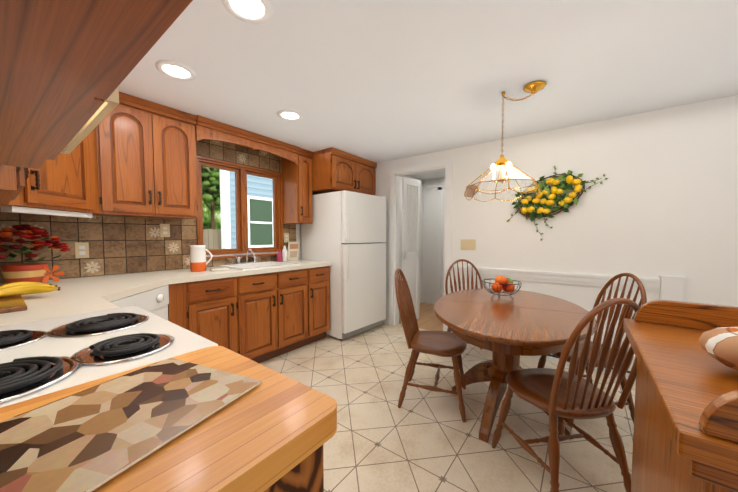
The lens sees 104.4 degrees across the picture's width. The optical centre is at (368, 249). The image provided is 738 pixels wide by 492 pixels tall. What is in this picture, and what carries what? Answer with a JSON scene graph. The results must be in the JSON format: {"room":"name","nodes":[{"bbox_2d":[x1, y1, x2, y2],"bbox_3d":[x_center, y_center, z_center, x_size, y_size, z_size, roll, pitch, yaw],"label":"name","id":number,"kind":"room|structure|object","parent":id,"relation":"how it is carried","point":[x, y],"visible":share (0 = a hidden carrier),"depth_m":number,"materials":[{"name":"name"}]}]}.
{"room":"kitchen","nodes":[
{"label":"kitchen","id":0,"kind":"room"},
{"bbox_2d":[3,212,300,283],"bbox_3d":[-1.512,-0.047,3.062,0.120,2.240,3.715,2,3,37],"label":"wall","id":1,"kind":"structure","parent":0,"point":[298,232],"depth_m":3.40,"materials":[{"name":"paint"}]},
{"bbox_2d":[0,132,135,215],"bbox_3d":[-1.974,-0.668,1.661,0.764,0.863,0.746,2,3,37],"label":"upper cabinet","id":2,"kind":"object","parent":1,"relation":"attached to","point":[106,185],"depth_m":1.97,"materials":[{"name":"brown wood"}]},
{"bbox_2d":[0,206,92,217],"bbox_3d":[-1.869,-0.220,1.694,0.050,0.029,0.500,0,3,-8],"label":"under-cabinet light","id":3,"kind":"object","parent":2,"relation":"attached to","point":[17,209],"visible":1,"depth_m":1.61,"materials":[{"name":"white"}]},
{"bbox_2d":[114,108,167,218],"bbox_3d":[-1.860,-0.693,2.190,0.313,0.863,0.374,2,3,37],"label":"upper cabinet","id":4,"kind":"object","parent":1,"relation":"attached to","point":[151,190],"depth_m":2.19,"materials":[{"name":"brown wood"}]},
{"bbox_2d":[0,139,295,283],"bbox_3d":[-1.725,-0.484,2.644,0.002,1.322,2.606,2,3,37],"label":"tile backsplash","id":5,"kind":"structure","parent":1,"relation":"attached to","point":[121,245],"depth_m":2.30,"materials":[{"name":"brown tile"}]},
{"bbox_2d":[75,242,88,257],"bbox_3d":[-2.126,0.002,2.121,0.010,0.116,0.072,2,3,37],"label":"electrical outlet plate","id":6,"kind":"object","parent":5,"relation":"attached to","point":[81,249],"depth_m":2.12,"materials":[{"name":"beige plastic"}]},
{"bbox_2d":[160,224,169,236],"bbox_3d":[-1.808,-0.172,2.537,0.010,0.116,0.072,2,3,37],"label":"electrical outlet plate","id":7,"kind":"object","parent":5,"relation":"attached to","point":[164,228],"depth_m":2.53,"materials":[{"name":"beige plastic"}]},
{"bbox_2d":[284,233,288,242],"bbox_3d":[-1.027,-0.151,3.579,0.010,0.116,0.072,2,3,37],"label":"electrical outlet plate","id":8,"kind":"object","parent":5,"relation":"attached to","point":[286,235],"depth_m":3.57,"materials":[{"name":"beige plastic"}]},
{"bbox_2d":[164,106,199,218],"bbox_3d":[-1.705,-0.703,2.395,0.313,0.863,0.372,2,3,37],"label":"upper cabinet","id":9,"kind":"object","parent":1,"relation":"attached to","point":[181,129],"depth_m":2.35,"materials":[{"name":"brown wood"}]},
{"bbox_2d":[196,155,282,259],"bbox_3d":[-1.395,-0.419,3.147,0.145,0.995,0.970,2,3,37],"label":"window","id":10,"kind":"structure","parent":1,"relation":"in","point":[242,172],"depth_m":3.12,"materials":[{"name":"brown wood"}]},
{"bbox_2d":[280,146,315,223],"bbox_3d":[-0.877,-0.755,3.497,0.313,0.863,0.225,2,3,37],"label":"upper cabinet","id":11,"kind":"object","parent":1,"relation":"attached to","point":[296,163],"depth_m":3.39,"materials":[{"name":"brown wood"}]},
{"bbox_2d":[312,147,359,193],"bbox_3d":[-0.532,-0.964,3.683,0.628,0.463,0.502,2,3,37],"label":"upper cabinet","id":12,"kind":"object","parent":1,"relation":"attached to","point":[333,169],"depth_m":3.43,"materials":[{"name":"brown wood"}]},
{"bbox_2d":[360,157,375,195],"bbox_3d":[-0.301,-0.978,3.989,0.628,0.463,0.501,2,3,37],"label":"upper cabinet","id":13,"kind":"object","parent":1,"relation":"attached to","point":[367,167],"depth_m":3.84,"materials":[{"name":"brown wood"}]},
{"bbox_2d":[399,175,422,302],"bbox_3d":[0.522,-0.126,4.719,0.100,2.240,1.380,2,3,37],"label":"door frame","id":14,"kind":"structure","parent":0,"point":[407,176],"depth_m":5.14,"materials":[{"name":"paint"}]},
{"bbox_2d":[117,0,737,179],"bbox_3d":[1.065,-1.149,2.011,5.400,0.060,5.215,2,3,37],"label":"ceiling","id":15,"kind":"structure","parent":0,"point":[376,81],"depth_m":1.73,"materials":[{"name":"paint"}]},
{"bbox_2d":[155,60,195,80],"bbox_3d":[-1.187,-1.101,1.763,0.209,0.012,0.209,2,3,31],"label":"recessed light","id":16,"kind":"object","parent":15,"relation":"in","point":[176,70],"depth_m":1.75,"materials":[{"name":"white"}]},
{"bbox_2d":[221,0,271,23],"bbox_3d":[-0.537,-1.077,1.263,0.209,0.012,0.209,2,3,31],"label":"recessed light","id":17,"kind":"object","parent":15,"relation":"in","point":[254,11],"depth_m":1.28,"materials":[{"name":"white"}]},
{"bbox_2d":[277,109,302,120],"bbox_3d":[-0.664,-1.131,2.408,0.209,0.012,0.209,2,3,31],"label":"recessed light","id":18,"kind":"object","parent":15,"relation":"in","point":[287,114],"depth_m":2.39,"materials":[{"name":"white glass"}]},
{"bbox_2d":[464,80,546,201],"bbox_3d":[0.963,-0.747,2.041,0.496,0.746,0.472,2,3,37],"label":"pendant lamp","id":19,"kind":"object","parent":15,"relation":"hanging from","point":[502,165],"visible":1,"depth_m":1.98,"materials":[{"name":"white glass"}]},
{"bbox_2d":[422,177,444,303],"bbox_3d":[1.516,-0.135,4.910,2.700,2.240,0.120,2,3,37],"label":"wall","id":20,"kind":"structure","parent":0,"point":[432,204],"depth_m":5.13,"materials":[{"name":"paint"}]},
{"bbox_2d":[259,302,635,491],"bbox_3d":[1.065,1.149,2.119,5.400,0.060,5.215,2,3,37],"label":"floor","id":21,"kind":"structure","parent":0,"point":[422,440],"depth_m":1.81,"materials":[{"name":"tile"}]},
{"bbox_2d":[0,305,217,407],"bbox_3d":[-0.870,0.620,0.833,0.756,1.118,0.652,2,3,37],"label":"range","id":22,"kind":"object","parent":21,"relation":"on","point":[38,358],"visible":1,"depth_m":0.76,"materials":[{"name":"white metal"}]},
{"bbox_2d":[110,285,168,320],"bbox_3d":[-1.628,0.700,1.737,0.520,0.872,0.591,0,3,-8],"label":"dishwasher","id":23,"kind":"object","parent":21,"relation":"on","point":[155,301],"visible":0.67,"depth_m":1.86,"materials":[{"name":"white"}]},
{"bbox_2d":[168,284,175,323],"bbox_3d":[-1.818,0.682,2.095,0.568,0.872,0.458,2,3,37],"label":"base cabinet","id":24,"kind":"object","parent":21,"relation":"on","point":[173,320],"depth_m":2.08,"materials":[{"name":"brown wood"}]},
{"bbox_2d":[0,260,331,325],"bbox_3d":[-1.159,0.216,2.257,1.424,0.038,2.632,2,3,37],"label":"countertop","id":25,"kind":"structure","parent":24,"relation":"on","point":[78,295],"depth_m":1.70,"materials":[{"name":"beige laminate"}]},
{"bbox_2d":[0,295,26,313],"bbox_3d":[-1.668,0.237,1.193,0.450,0.018,0.290,2,3,37],"label":"cutting board","id":26,"kind":"object","parent":25,"relation":"on","point":[8,304],"visible":0.75,"depth_m":1.20,"materials":[{"name":"brown wood"}]},
{"bbox_2d":[0,282,60,296],"bbox_3d":[-1.679,0.187,1.394,0.194,0.058,0.233,2,3,37],"label":"bananas","id":27,"kind":"object","parent":26,"relation":"on","point":[16,289],"visible":1,"depth_m":1.39,"materials":[{"name":"yellow food"}]},
{"bbox_2d":[0,224,71,283],"bbox_3d":[-2.072,0.032,1.729,0.508,0.377,0.441,2,3,37],"label":"flower pot","id":28,"kind":"object","parent":25,"relation":"on","point":[26,272],"visible":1,"depth_m":1.70,"materials":[{"name":"brown ceramic"}]},
{"bbox_2d":[190,245,211,271],"bbox_3d":[-1.479,0.072,2.508,0.129,0.225,0.154,2,3,37],"label":"pitcher","id":29,"kind":"object","parent":25,"relation":"on","point":[198,263],"visible":1,"depth_m":2.45,"materials":[{"name":"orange ceramic"}]},
{"bbox_2d":[210,267,228,271],"bbox_3d":[-1.331,0.173,2.547,0.141,0.018,0.114,-2,4,-40],"label":"cloth","id":30,"kind":"object","parent":25,"relation":"on","point":[218,269],"visible":1,"depth_m":2.52,"materials":[{"name":"beige fabric"}]},
{"bbox_2d":[214,249,299,269],"bbox_3d":[-1.142,0.168,2.966,0.530,0.352,0.650,2,3,37],"label":"sink","id":31,"kind":"object","parent":25,"relation":"in","point":[254,264],"visible":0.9,"depth_m":3.04,"materials":[{"name":"white ceramic"}]},
{"bbox_2d":[277,248,283,261],"bbox_3d":[-1.065,0.067,3.397,0.058,0.150,0.058,1,3,22],"label":"soap bottle","id":32,"kind":"object","parent":25,"relation":"on","point":[283,256],"depth_m":3.39,"materials":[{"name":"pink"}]},
{"bbox_2d":[284,246,287,261],"bbox_3d":[-1.021,0.044,3.471,0.062,0.190,0.062,1,3,22],"label":"soap bottle","id":33,"kind":"object","parent":25,"relation":"on","point":[285,250],"depth_m":3.45,"materials":[{"name":"white plastic"}]},
{"bbox_2d":[288,242,299,260],"bbox_3d":[-0.954,0.014,3.613,0.045,0.239,0.170,2,3,37],"label":"kitchen sign","id":34,"kind":"object","parent":25,"relation":"on","point":[293,250],"visible":0.95,"depth_m":3.60,"materials":[{"name":"beige paper"}]},
{"bbox_2d":[172,275,247,357],"bbox_3d":[-1.469,0.661,2.528,0.607,0.872,0.440,2,3,37],"label":"base cabinet","id":35,"kind":"object","parent":21,"relation":"on","point":[215,310],"depth_m":2.33,"materials":[{"name":"brown wood"}]},
{"bbox_2d":[248,267,315,362],"bbox_3d":[-1.140,0.641,2.965,0.607,0.872,0.925,2,3,37],"label":"base cabinet","id":36,"kind":"object","parent":21,"relation":"on","point":[260,318],"depth_m":2.82,"materials":[{"name":"brown wood"}]},
{"bbox_2d":[264,445,323,491],"bbox_3d":[-0.415,0.756,0.423,0.446,0.885,0.533,2,3,37],"label":"base cabinet","id":37,"kind":"object","parent":21,"relation":"on","point":[306,474],"depth_m":0.45,"materials":[{"name":"brown wood"}]},
{"bbox_2d":[0,346,336,491],"bbox_3d":[-0.393,0.290,0.405,0.453,0.043,0.565,2,3,37],"label":"countertop","id":38,"kind":"structure","parent":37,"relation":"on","point":[273,427],"depth_m":0.42,"materials":[{"name":"brown wood"}]},
{"bbox_2d":[0,358,261,491],"bbox_3d":[-0.410,0.263,0.438,0.282,0.008,0.372,1,3,23],"label":"cutting board","id":39,"kind":"object","parent":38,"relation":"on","point":[91,439],"visible":1,"depth_m":0.42,"materials":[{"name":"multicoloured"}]},
{"bbox_2d":[316,266,329,340],"bbox_3d":[-0.814,0.620,3.398,0.607,0.872,0.410,2,3,37],"label":"base cabinet","id":40,"kind":"object","parent":21,"relation":"on","point":[322,273],"depth_m":3.28,"materials":[{"name":"brown wood"}]},
{"bbox_2d":[301,190,385,340],"bbox_3d":[-0.327,0.168,3.782,0.844,1.742,0.825,2,3,37],"label":"refrigerator","id":41,"kind":"object","parent":21,"relation":"on","point":[344,232],"visible":0.92,"depth_m":3.42,"materials":[{"name":"white metal"}]},
{"bbox_2d":[395,268,466,421],"bbox_3d":[0.458,0.633,2.143,0.522,0.974,0.450,1,3,19],"label":"chair","id":42,"kind":"object","parent":21,"relation":"on","point":[445,344],"visible":1,"depth_m":2.06,"materials":[{"name":"brown wood"}]},
{"bbox_2d":[445,259,482,349],"bbox_3d":[1.014,0.598,2.874,0.451,0.975,0.522,0,3,-1],"label":"chair","id":43,"kind":"object","parent":21,"relation":"on","point":[463,279],"visible":0.17,"depth_m":3.05,"materials":[{"name":"brown wood"}]},
{"bbox_2d":[434,288,596,442],"bbox_3d":[0.939,0.753,1.967,0.957,0.746,1.388,2,3,37],"label":"dining table","id":44,"kind":"object","parent":21,"relation":"on","point":[508,331],"visible":0.83,"depth_m":1.73,"materials":[{"name":"brown wood"}]},
{"bbox_2d":[482,276,521,298],"bbox_3d":[1.018,0.283,2.199,0.276,0.171,0.276,2,3,37],"label":"fruit basket","id":45,"kind":"object","parent":44,"relation":"on","point":[500,284],"visible":1,"depth_m":2.15,"materials":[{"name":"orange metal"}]},
{"bbox_2d":[492,298,639,491],"bbox_3d":[0.967,0.667,1.412,0.449,0.974,0.522,0,3,-8],"label":"chair","id":46,"kind":"object","parent":21,"relation":"on","point":[559,395],"visible":0.9,"depth_m":1.27,"materials":[{"name":"brown wood"}]},
{"bbox_2d":[537,273,646,428],"bbox_3d":[1.499,0.641,1.960,0.522,0.975,0.450,0,3,2],"label":"chair","id":47,"kind":"object","parent":21,"relation":"on","point":[542,362],"visible":0.38,"depth_m":1.93,"materials":[{"name":"brown wood"}]},
{"bbox_2d":[623,318,737,491],"bbox_3d":[1.310,0.754,0.448,1.325,0.887,0.850,2,3,37],"label":"sideboard","id":48,"kind":"object","parent":21,"relation":"on","point":[684,378],"visible":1,"depth_m":0.69,"materials":[{"name":"brown wood"}]},
{"bbox_2d":[634,300,737,329],"bbox_3d":[1.554,0.250,0.741,1.275,0.090,0.028,2,3,37],"label":"rail","id":49,"kind":"object","parent":48,"relation":"attached to","point":[701,316],"depth_m":1.03,"materials":[{"name":"brown wood"}]},
{"bbox_2d":[699,327,737,370],"bbox_3d":[0.948,0.248,0.646,0.260,0.102,0.260,2,3,37],"label":"football","id":50,"kind":"object","parent":48,"relation":"on","point":[720,344],"visible":1,"depth_m":0.68,"materials":[{"name":"brown leather"}]},
{"bbox_2d":[699,391,737,442],"bbox_3d":[1.075,0.280,0.103,1.275,0.090,0.028,2,3,37],"label":"rail","id":51,"kind":"object","parent":48,"relation":"attached to","point":[719,417],"depth_m":0.46,"materials":[{"name":"brown wood"}]},
{"bbox_2d":[375,95,737,351],"bbox_3d":[1.740,-0.039,2.880,5.300,2.240,0.100,2,3,37],"label":"wall","id":52,"kind":"structure","parent":0,"point":[662,199],"depth_m":2.48,"materials":[{"name":"paint"}]},
{"bbox_2d":[0,204,19,206],"bbox_3d":[-1.696,-0.645,1.169,0.414,0.863,0.292,2,3,37],"label":"upper cabinet","id":53,"kind":"object","parent":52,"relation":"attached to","point":[18,205],"depth_m":1.46,"materials":[{"name":"brown wood"}]},
{"bbox_2d":[0,180,35,203],"bbox_3d":[-1.429,-0.636,0.968,0.494,0.863,0.292,2,3,37],"label":"upper cabinet","id":54,"kind":"object","parent":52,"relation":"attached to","point":[11,191],"depth_m":1.22,"materials":[{"name":"brown wood"}]},
{"bbox_2d":[0,128,103,183],"bbox_3d":[-0.562,-0.592,0.318,0.557,0.888,0.292,2,3,37],"label":"upper cabinet","id":55,"kind":"object","parent":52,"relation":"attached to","point":[23,156],"depth_m":0.54,"materials":[{"name":"brown wood"}]},
{"bbox_2d":[61,88,118,153],"bbox_3d":[-0.973,-0.390,0.706,0.686,0.097,0.401,2,3,37],"label":"range hood","id":56,"kind":"object","parent":55,"relation":"attached to","point":[107,107],"visible":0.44,"depth_m":0.77,"materials":[{"name":"beige metal"}]},
{"bbox_2d":[0,0,192,147],"bbox_3d":[-0.238,-0.581,0.075,0.487,0.888,0.292,2,3,37],"label":"upper cabinet","id":57,"kind":"object","parent":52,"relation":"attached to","point":[67,67],"depth_m":0.22,"materials":[{"name":"brown wood"}]},
{"bbox_2d":[401,177,420,322],"bbox_3d":[0.595,0.011,4.043,0.360,2.010,0.030,-2,4,-41],"label":"door leaf","id":58,"kind":"structure","parent":52,"relation":"in","point":[411,192],"depth_m":4.03,"materials":[{"name":"white wood"}]},
{"bbox_2d":[389,158,452,330],"bbox_3d":[0.655,-0.019,3.685,0.870,2.125,0.118,2,3,37],"label":"door frame","id":59,"kind":"structure","parent":52,"relation":"attached to","point":[446,165],"depth_m":3.81,"materials":[{"name":"white wood"}]},
{"bbox_2d":[461,239,475,249],"bbox_3d":[1.130,-0.062,3.266,0.170,0.116,0.014,2,3,37],"label":"switch plate","id":60,"kind":"object","parent":52,"relation":"attached to","point":[468,244],"visible":1,"depth_m":3.26,"materials":[{"name":"beige plastic"}]},
{"bbox_2d":[451,331,635,380],"bbox_3d":[1.664,0.977,2.882,1.759,0.210,0.064,2,3,37],"label":"baseboard heater","id":61,"kind":"object","parent":52,"relation":"attached to","point":[552,358],"visible":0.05,"depth_m":2.74,"materials":[{"name":"white"}]},
{"bbox_2d":[451,266,660,291],"bbox_3d":[1.674,0.264,2.862,1.759,0.107,0.030,2,3,37],"label":"trim","id":62,"kind":"structure","parent":52,"relation":"attached to","point":[651,284],"depth_m":2.74,"materials":[{"name":"white wood"}]},
{"bbox_2d":[507,166,607,240],"bbox_3d":[1.744,-0.445,2.721,0.812,0.718,0.091,2,3,37],"label":"wreath","id":63,"kind":"object","parent":52,"relation":"attached to","point":[568,181],"visible":0.88,"depth_m":2.72,"materials":[{"name":"yellow plant"}]},
{"bbox_2d":[659,275,685,301],"bbox_3d":[2.425,0.659,2.309,0.140,0.900,0.040,2,3,37],"label":"wall panel","id":64,"kind":"object","parent":52,"relation":"attached to","point":[671,288],"depth_m":2.28,"materials":[{"name":"white"}]},
{"label":"outside","id":65,"kind":"structure","parent":0,"visible":0},
{"bbox_2d":[201,166,273,248],"bbox_3d":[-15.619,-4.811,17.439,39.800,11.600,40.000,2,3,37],"label":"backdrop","id":66,"kind":"structure","parent":65,"point":[222,180],"depth_m":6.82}
]}

